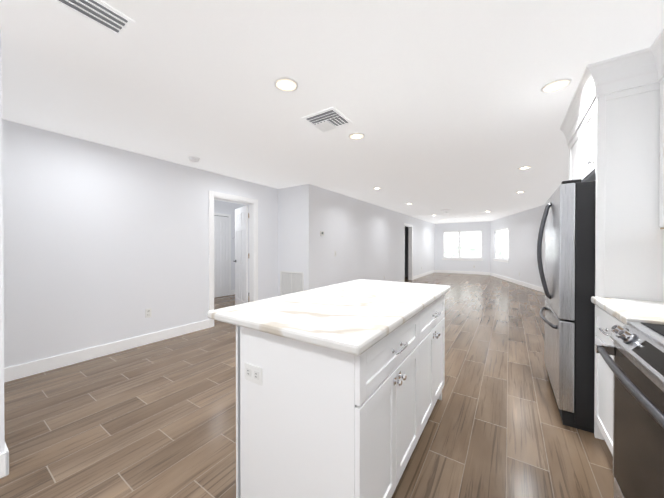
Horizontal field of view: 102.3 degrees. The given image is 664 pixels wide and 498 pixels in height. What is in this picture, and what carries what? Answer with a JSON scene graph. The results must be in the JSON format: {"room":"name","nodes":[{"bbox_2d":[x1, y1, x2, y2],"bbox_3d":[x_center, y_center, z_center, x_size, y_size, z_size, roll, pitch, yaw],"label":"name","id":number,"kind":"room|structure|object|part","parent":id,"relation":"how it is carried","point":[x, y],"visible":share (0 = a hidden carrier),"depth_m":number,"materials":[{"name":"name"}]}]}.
{"room":"kitchen","nodes":[
{"label":"kitchen","id":0,"kind":"room"},
{"bbox_2d":[0,29,4,453],"bbox_3d":[-2.736,-0.018,0.159,0.120,2.540,3.210,0,0,34],"label":"wall","id":1,"kind":"structure","parent":0,"point":[2,440],"depth_m":1.46,"materials":[{"name":"white paint"}]},
{"bbox_2d":[2,119,277,367],"bbox_3d":[-3.051,-0.032,2.580,0.120,2.540,6.900,0,0,34],"label":"wall","id":2,"kind":"structure","parent":0,"point":[103,244],"depth_m":3.07,"materials":[{"name":"white paint"}]},
{"bbox_2d":[145,308,150,317],"bbox_3d":[-2.385,0.833,3.476,0.007,0.114,0.070,0,0,34],"label":"electrical outlet","id":3,"kind":"object","parent":2,"relation":"attached to","point":[147,313],"visible":1,"depth_m":3.46,"materials":[{"name":"white plastic"}]},
{"bbox_2d":[209,191,257,327],"bbox_3d":[-1.701,0.156,4.608,0.143,2.140,0.970,0,0,34],"label":"door frame","id":4,"kind":"structure","parent":2,"relation":"attached to","point":[211,287],"depth_m":4.88,"materials":[{"name":"white paint"}]},
{"bbox_2d":[233,205,248,304],"bbox_3d":[-1.780,0.195,5.308,0.768,2.030,0.356,0,0,34],"label":"hall door","id":5,"kind":"structure","parent":2,"relation":"in","point":[241,254],"depth_m":5.25,"materials":[{"name":"white paint"}]},
{"bbox_2d":[0,270,489,477],"bbox_3d":[0.201,1.150,6.491,5.390,0.130,17.000,0,0,34],"label":"baseboard","id":6,"kind":"structure","parent":2,"relation":"attached to","point":[34,367],"depth_m":3.02,"materials":[{"name":"white paint"}]},
{"bbox_2d":[214,200,244,297],"bbox_3d":[-3.366,-0.052,6.088,0.120,2.540,3.600,0,0,34],"label":"wall","id":7,"kind":"structure","parent":0,"point":[224,207],"depth_m":7.06,"materials":[{"name":"white paint"}]},
{"bbox_2d":[214,216,228,297],"bbox_3d":[-2.804,0.186,6.790,0.035,2.030,0.420,0,0,34],"label":"closet door","id":8,"kind":"structure","parent":7,"relation":"in","point":[221,255],"depth_m":6.77,"materials":[{"name":"white paint"}]},
{"bbox_2d":[214,213,230,294],"bbox_3d":[-2.814,0.156,6.797,0.018,2.115,0.560,0,0,34],"label":"trim","id":9,"kind":"structure","parent":7,"relation":"attached to","point":[227,215],"depth_m":6.99,"materials":[{"name":"white paint"}]},
{"bbox_2d":[248,205,248,292],"bbox_3d":[-1.488,-0.057,6.931,2.080,2.540,0.120,0,0,34],"label":"wall","id":10,"kind":"structure","parent":0,"point":[248,250],"depth_m":7.41,"materials":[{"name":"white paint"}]},
{"bbox_2d":[278,185,303,295],"bbox_3d":[-0.829,-0.048,5.319,0.800,2.540,0.120,0,0,34],"label":"wall","id":11,"kind":"structure","parent":0,"point":[290,229],"depth_m":5.23,"materials":[{"name":"white paint"}]},
{"bbox_2d":[280,271,303,295],"bbox_3d":[-0.789,0.708,5.220,0.600,0.530,0.008,0,0,34],"label":"air vent","id":12,"kind":"object","parent":11,"relation":"in","point":[291,282],"visible":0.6,"depth_m":5.22,"materials":[{"name":"white plastic"}]},
{"bbox_2d":[0,272,614,497],"bbox_3d":[0.941,1.268,6.061,7.700,0.100,17.500,0,0,34],"label":"floor","id":13,"kind":"structure","parent":0,"point":[155,420],"depth_m":1.92,"materials":[{"name":"tile"}]},
{"bbox_2d":[236,291,447,497],"bbox_3d":[0.240,0.798,1.746,0.718,0.890,1.510,0,0,34],"label":"kitchen island","id":14,"kind":"object","parent":13,"relation":"on","point":[339,387],"depth_m":1.15,"materials":[{"name":"white paint"}]},
{"bbox_2d":[244,362,261,385],"bbox_3d":[-0.368,0.581,1.247,0.120,0.080,0.005,0,0,34],"label":"outlet plate","id":15,"kind":"object","parent":14,"relation":"attached to","point":[252,370],"depth_m":1.25,"materials":[{"name":"white plastic"}]},
{"bbox_2d":[207,279,450,358],"bbox_3d":[0.184,0.331,1.807,0.870,0.040,1.660,0,0,34],"label":"island countertop","id":16,"kind":"structure","parent":14,"relation":"on","point":[341,318],"depth_m":1.32,"materials":[{"name":"white stone"}]},
{"bbox_3d":[0.192,0.844,1.107,0.020,0.555,0.370,0,0,34],"label":"door","id":17,"kind":"part","parent":14,"relation":"part of","materials":[{"name":"white paint"}]},
{"bbox_3d":[0.295,0.463,1.261,0.020,0.185,0.745,0,0,34],"label":"drawer","id":18,"kind":"part","parent":14,"relation":"part of","materials":[{"name":"white paint"}]},
{"bbox_3d":[0.301,0.606,1.222,0.034,0.032,0.032,0,0,34],"label":"knob","id":19,"kind":"part","parent":14,"relation":"part of","materials":[{"name":"silver metal"}]},
{"bbox_3d":[0.319,0.461,1.245,0.036,0.022,0.159,0,0,34],"label":"handle","id":20,"kind":"part","parent":14,"relation":"part of","materials":[{"name":"silver metal"}]},
{"bbox_3d":[0.335,0.606,1.272,0.034,0.032,0.032,0,0,34],"label":"knob","id":21,"kind":"part","parent":14,"relation":"part of","materials":[{"name":"silver metal"}]},
{"bbox_3d":[0.399,0.843,1.419,0.020,0.555,0.370,0,0,34],"label":"door","id":22,"kind":"part","parent":14,"relation":"part of","materials":[{"name":"white paint"}]},
{"bbox_3d":[0.606,0.841,1.731,0.020,0.555,0.370,0,0,34],"label":"door","id":23,"kind":"part","parent":14,"relation":"part of","materials":[{"name":"white paint"}]},
{"bbox_3d":[0.709,0.460,1.885,0.020,0.185,0.745,0,0,34],"label":"drawer","id":24,"kind":"part","parent":14,"relation":"part of","materials":[{"name":"white paint"}]},
{"bbox_3d":[0.812,0.839,2.043,0.020,0.555,0.370,0,0,34],"label":"door","id":25,"kind":"part","parent":14,"relation":"part of","materials":[{"name":"white paint"}]},
{"bbox_2d":[537,179,595,432],"bbox_3d":[2.140,0.380,2.089,0.856,1.722,0.916,0,0,34],"label":"fridge","id":26,"kind":"object","parent":13,"relation":"on","point":[568,277],"visible":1,"depth_m":1.86,"materials":[{"name":"silver metal"}]},
{"bbox_3d":[1.825,0.099,2.296,0.101,0.979,0.756,0,0,34],"label":"handle","id":27,"kind":"part","parent":26,"relation":"part of","materials":[{"name":"grey metal"}]},
{"bbox_3d":[1.895,0.338,2.251,0.083,1.595,0.916,0,0,34],"label":"door","id":28,"kind":"part","parent":26,"relation":"part of","materials":[{"name":"silver metal"}]},
{"bbox_2d":[591,296,663,455],"bbox_3d":[1.778,0.779,1.331,0.634,0.932,0.654,0,0,34],"label":"base cabinet","id":29,"kind":"object","parent":13,"relation":"on","point":[610,313],"visible":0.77,"depth_m":1.54,"materials":[{"name":"white paint"}]},
{"bbox_3d":[1.553,0.842,1.480,0.020,0.555,0.648,0,0,34],"label":"door","id":30,"kind":"part","parent":29,"relation":"part of","materials":[{"name":"white paint"}]},
{"bbox_3d":[1.529,0.462,1.494,0.036,0.022,0.149,0,0,34],"label":"handle","id":31,"kind":"part","parent":29,"relation":"part of","materials":[{"name":"silver metal"}]},
{"bbox_3d":[1.553,0.462,1.478,0.020,0.185,0.648,0,0,34],"label":"drawer","id":32,"kind":"part","parent":29,"relation":"part of","materials":[{"name":"white paint"}]},
{"bbox_2d":[595,321,663,497],"bbox_3d":[1.342,0.784,0.767,0.731,0.930,0.756,0,0,34],"label":"range","id":33,"kind":"object","parent":13,"relation":"on","point":[635,364],"visible":1,"depth_m":1.01,"materials":[{"name":"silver metal"}]},
{"bbox_3d":[1.122,1.133,0.914,0.055,0.150,0.744,0,0,34],"label":"drawer","id":34,"kind":"part","parent":33,"relation":"part of","materials":[{"name":"black metal"}]},
{"bbox_3d":[1.098,0.362,0.926,0.049,0.051,0.673,0,0,34],"label":"knob","id":35,"kind":"part","parent":33,"relation":"part of","materials":[{"name":"silver metal"}]},
{"bbox_3d":[1.118,0.380,0.913,0.069,0.073,0.756,0,0,34],"label":"panel","id":36,"kind":"part","parent":33,"relation":"part of","materials":[{"name":"silver metal"}]},
{"bbox_3d":[1.100,0.734,0.927,0.004,0.617,0.724,0,0,34],"label":"door glass","id":37,"kind":"part","parent":33,"relation":"part of","materials":[{"name":"black glass"}]},
{"bbox_3d":[1.389,0.329,0.733,0.535,0.004,0.732,0,0,34],"label":"glass","id":38,"kind":"part","parent":33,"relation":"part of","materials":[{"name":"black glass"}]},
{"bbox_2d":[0,0,663,223],"bbox_3d":[0.941,-1.272,6.046,7.700,0.100,17.500,0,0,34],"label":"ceiling","id":39,"kind":"structure","parent":0,"point":[443,104],"depth_m":1.96,"materials":[{"name":"white paint"}]},
{"bbox_2d":[49,0,134,38],"bbox_3d":[-1.222,-1.191,1.296,0.200,0.006,0.390,0,0,34],"label":"flange","id":40,"kind":"object","parent":39,"relation":"attached to","point":[130,22],"visible":0.92,"depth_m":1.37,"materials":[{"name":"white metal"}]},
{"bbox_2d":[55,0,128,34],"bbox_3d":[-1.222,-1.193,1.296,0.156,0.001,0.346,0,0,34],"label":"ceiling air vent","id":41,"kind":"object","parent":40,"relation":"attached to","point":[97,14],"visible":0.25,"depth_m":1.35,"materials":[{"name":"grey metal"}]},
{"bbox_2d":[188,156,199,161],"bbox_3d":[-1.828,-1.187,3.551,0.140,0.040,0.140,0,0,34],"label":"smoke detector","id":42,"kind":"object","parent":39,"relation":"attached to","point":[194,159],"visible":0.96,"depth_m":3.51,"materials":[{"name":"white plastic"}]},
{"bbox_2d":[274,77,297,91],"bbox_3d":[-0.333,-1.194,1.941,0.173,0.006,0.175,0,0,34],"label":"recessed light","id":43,"kind":"object","parent":39,"relation":"in","point":[285,84],"depth_m":1.94,"materials":[{"name":"white glass"}]},
{"bbox_3d":[-0.334,-1.194,1.949,0.176,0.006,0.176,0,0,34],"label":"trim","id":44,"kind":"part","parent":43,"relation":"part of","materials":[{"name":"white plastic"}]},
{"bbox_2d":[301,107,352,131],"bbox_3d":[-0.041,-1.198,2.499,0.360,0.006,0.350,0,0,34],"label":"flange","id":45,"kind":"object","parent":39,"relation":"attached to","point":[326,110],"visible":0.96,"depth_m":2.41,"materials":[{"name":"white metal"}]},
{"bbox_2d":[306,110,348,131],"bbox_3d":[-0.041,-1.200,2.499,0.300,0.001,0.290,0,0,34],"label":"ceiling air vent","id":46,"kind":"object","parent":45,"relation":"attached to","point":[333,119],"visible":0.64,"depth_m":2.46,"materials":[{"name":"grey metal"}]},
{"bbox_2d":[348,133,364,139],"bbox_3d":[0.262,-1.200,2.839,0.166,0.006,0.171,0,0,34],"label":"recessed light","id":47,"kind":"object","parent":39,"relation":"in","point":[355,136],"depth_m":2.85,"materials":[{"name":"white"}]},
{"bbox_3d":[0.263,-1.200,2.849,0.176,0.006,0.176,0,0,34],"label":"trim","id":48,"kind":"part","parent":47,"relation":"part of","materials":[{"name":"white plastic"}]},
{"bbox_2d":[518,166,531,169],"bbox_3d":[2.858,-1.206,3.960,0.159,0.006,0.176,0,0,34],"label":"recessed light","id":49,"kind":"object","parent":39,"relation":"in","point":[524,167],"depth_m":3.95,"materials":[{"name":"white"}]},
{"bbox_2d":[541,78,571,92],"bbox_3d":[1.636,-1.194,1.952,0.172,0.006,0.180,0,0,34],"label":"recessed light","id":50,"kind":"object","parent":39,"relation":"in","point":[556,85],"depth_m":1.95,"materials":[{"name":"white glass"}]},
{"bbox_3d":[1.641,-1.194,1.960,0.176,0.006,0.176,0,0,34],"label":"trim","id":51,"kind":"part","parent":50,"relation":"part of","materials":[{"name":"white plastic"}]},
{"bbox_2d":[304,184,434,290],"bbox_3d":[2.343,-0.071,9.275,0.120,2.540,10.220,0,0,34],"label":"wall","id":52,"kind":"structure","parent":0,"point":[363,239],"depth_m":6.49,"materials":[{"name":"white paint"}]},
{"bbox_2d":[404,223,412,281],"bbox_3d":[2.768,0.135,9.906,0.143,2.120,1.040,0,0,34],"label":"door frame","id":53,"kind":"structure","parent":52,"relation":"attached to","point":[410,256],"depth_m":10.26,"materials":[{"name":"white paint"}]},
{"bbox_2d":[405,227,407,276],"bbox_3d":[2.666,-0.086,11.736,2.060,2.540,0.120,0,0,34],"label":"door","id":54,"kind":"structure","parent":0,"point":[406,251],"depth_m":11.34,"materials":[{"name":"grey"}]},
{"bbox_2d":[435,221,489,271],"bbox_3d":[6.224,-0.092,12.761,2.500,2.540,0.120,0,0,34],"label":"wall","id":55,"kind":"structure","parent":0,"point":[459,265],"depth_m":12.68,"materials":[{"name":"white paint"}]},
{"bbox_2d":[443,231,481,258],"bbox_3d":[6.215,-0.207,12.773,1.690,1.310,0.050,0,0,34],"label":"window","id":56,"kind":"structure","parent":55,"relation":"in","point":[463,245],"depth_m":12.74,"materials":[{"name":"white glass"}]},
{"bbox_2d":[443,230,481,233],"bbox_3d":[6.190,-0.793,12.732,1.670,0.132,0.032,0,0,34],"label":"window blind","id":57,"kind":"object","parent":56,"relation":"attached to","point":[458,232],"visible":0.96,"depth_m":12.75,"materials":[{"name":"white plastic"}]},
{"bbox_2d":[442,258,482,260],"bbox_3d":[6.180,0.498,12.725,1.790,0.100,0.075,0,0,34],"label":"window sill","id":58,"kind":"structure","parent":55,"relation":"attached to","point":[462,259],"depth_m":12.70,"materials":[{"name":"white paint"}]},
{"bbox_2d":[490,204,544,287],"bbox_3d":[6.452,-0.071,9.311,0.120,2.540,5.769,0,0,15],"label":"wall","id":59,"kind":"structure","parent":0,"point":[524,226],"depth_m":8.83,"materials":[{"name":"white paint"}]},
{"bbox_2d":[493,258,508,262],"bbox_3d":[6.775,0.460,10.723,0.075,0.100,1.720,0,0,15],"label":"window sill","id":60,"kind":"structure","parent":59,"relation":"attached to","point":[501,260],"depth_m":10.62,"materials":[{"name":"white paint"}]},
{"bbox_2d":[495,229,508,259],"bbox_3d":[6.835,-0.200,10.703,0.050,1.220,1.620,0,0,15],"label":"window","id":61,"kind":"structure","parent":59,"relation":"in","point":[502,245],"depth_m":10.69,"materials":[{"name":"white glass"}]},
{"bbox_2d":[495,227,508,232],"bbox_3d":[6.792,-0.742,10.712,0.032,0.132,1.600,0,0,15],"label":"window blind","id":62,"kind":"object","parent":61,"relation":"attached to","point":[498,231],"visible":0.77,"depth_m":10.68,"materials":[{"name":"white plastic"}]},
{"bbox_2d":[490,272,543,292],"bbox_3d":[6.390,1.133,9.345,0.014,0.130,5.689,0,0,15],"label":"baseboard","id":63,"kind":"structure","parent":59,"relation":"attached to","point":[537,288],"depth_m":8.95,"materials":[{"name":"white paint"}]},
{"bbox_3d":[2.466,-0.027,1.673,0.120,2.540,11.720,0,0,34],"label":"wall","id":64,"kind":"structure","parent":0,"visible":0},
{"bbox_2d":[560,28,663,439],"bbox_3d":[1.446,0.030,0.838,0.649,2.437,3.961,0,0,34],"label":"upper cabinet","id":65,"kind":"object","parent":64,"relation":"attached to","point":[615,142],"visible":0.69,"depth_m":1.68,"materials":[{"name":"white paint"}]},
{"bbox_3d":[2.152,-0.771,2.363,0.020,0.450,0.473,0,0,34],"label":"door","id":66,"kind":"part","parent":65,"relation":"part of","materials":[{"name":"white paint"}]},
{"bbox_3d":[1.889,-0.768,1.966,0.020,0.450,0.472,0,0,34],"label":"door","id":67,"kind":"part","parent":65,"relation":"part of","materials":[{"name":"white paint"}]},
{"bbox_3d":[1.752,-0.587,1.810,0.034,0.032,0.032,0,0,34],"label":"knob","id":68,"kind":"part","parent":65,"relation":"part of","materials":[{"name":"silver metal"}]},
{"bbox_3d":[1.446,-1.090,0.831,0.649,0.197,3.961,0,0,34],"label":"crown","id":69,"kind":"part","parent":65,"relation":"part of","materials":[{"name":"white paint"}]},
{"bbox_3d":[2.255,0.121,2.009,0.593,2.240,1.003,0,0,34],"label":"panel","id":70,"kind":"part","parent":65,"relation":"part of","materials":[{"name":"white paint"}]},
{"bbox_3d":[1.854,-0.560,1.426,0.020,0.860,0.398,0,0,34],"label":"door","id":71,"kind":"part","parent":65,"relation":"part of","materials":[{"name":"white paint"}]}
]}

